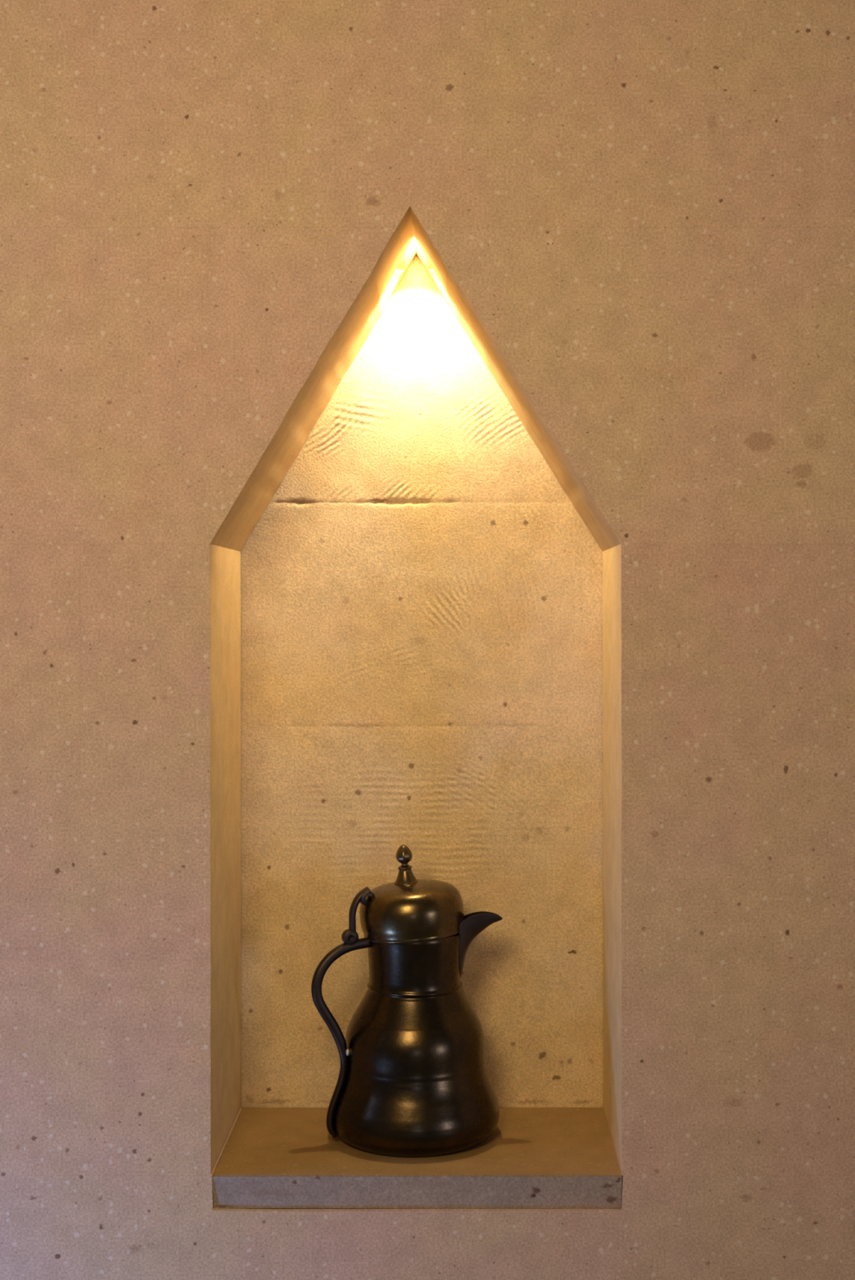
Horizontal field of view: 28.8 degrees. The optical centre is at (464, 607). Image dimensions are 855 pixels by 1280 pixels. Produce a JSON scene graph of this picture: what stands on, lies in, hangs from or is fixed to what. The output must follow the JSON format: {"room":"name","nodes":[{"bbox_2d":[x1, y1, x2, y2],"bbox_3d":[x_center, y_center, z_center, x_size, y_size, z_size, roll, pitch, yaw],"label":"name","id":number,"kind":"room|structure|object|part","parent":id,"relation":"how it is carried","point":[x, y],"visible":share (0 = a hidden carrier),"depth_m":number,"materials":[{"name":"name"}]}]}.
{"room":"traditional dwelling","nodes":[
{"label":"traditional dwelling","id":0,"kind":"room"},
{"bbox_2d":[240,254,602,1107],"bbox_3d":[-0.046,0.081,1.893,0.414,0.979,0.120,0,0,0],"label":"wall","id":1,"kind":"structure","parent":0,"point":[421,591],"depth_m":1.83,"materials":[{"name":"concrete"}]},
{"bbox_2d":[0,0,854,1279],"bbox_3d":[-0.015,0.000,1.723,2.728,2.852,0.220,0,0,0],"label":"wall","id":2,"kind":"structure","parent":0,"point":[637,216],"depth_m":1.61,"materials":[{"name":"concrete"}]},
{"bbox_2d":[410,237,417,244],"bbox_3d":[-0.054,-0.406,1.783,0.067,0.031,0.067,0,0,0],"label":"recessed light","id":3,"kind":"object","parent":2,"relation":"in","point":[414,241],"visible":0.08,"depth_m":1.78,"materials":[{"name":"metal"}]},
{"bbox_2d":[212,1107,622,1208],"bbox_3d":[-0.046,0.567,1.723,0.397,0.034,0.219,0,0,0],"label":"shelf","id":4,"kind":"object","parent":2,"relation":"attached to","point":[271,1157],"depth_m":1.64,"materials":[{"name":"stone"}]},
{"bbox_2d":[311,844,502,1156],"bbox_3d":[-0.052,0.398,1.739,0.177,0.302,0.177,0,0,21],"label":"coffee pot","id":5,"kind":"object","parent":4,"relation":"on","point":[414,1080],"visible":1,"depth_m":1.69,"materials":[{"name":"brown metal"}]},
{"bbox_3d":[-0.127,0.442,1.711,0.061,0.203,0.011,0,0,-20],"label":"handle","id":6,"kind":"part","parent":5,"relation":"part of","materials":[{"name":"metal"}]},
{"bbox_3d":[-0.055,0.313,1.739,0.109,0.053,0.109,-5,0,0],"label":"lid","id":7,"kind":"part","parent":5,"relation":"part of","materials":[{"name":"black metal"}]},
{"bbox_3d":[0.016,0.356,1.734,0.046,0.077,0.033,0,0,4],"label":"spout","id":8,"kind":"part","parent":5,"relation":"part of","materials":[{"name":"metal"}]}
]}

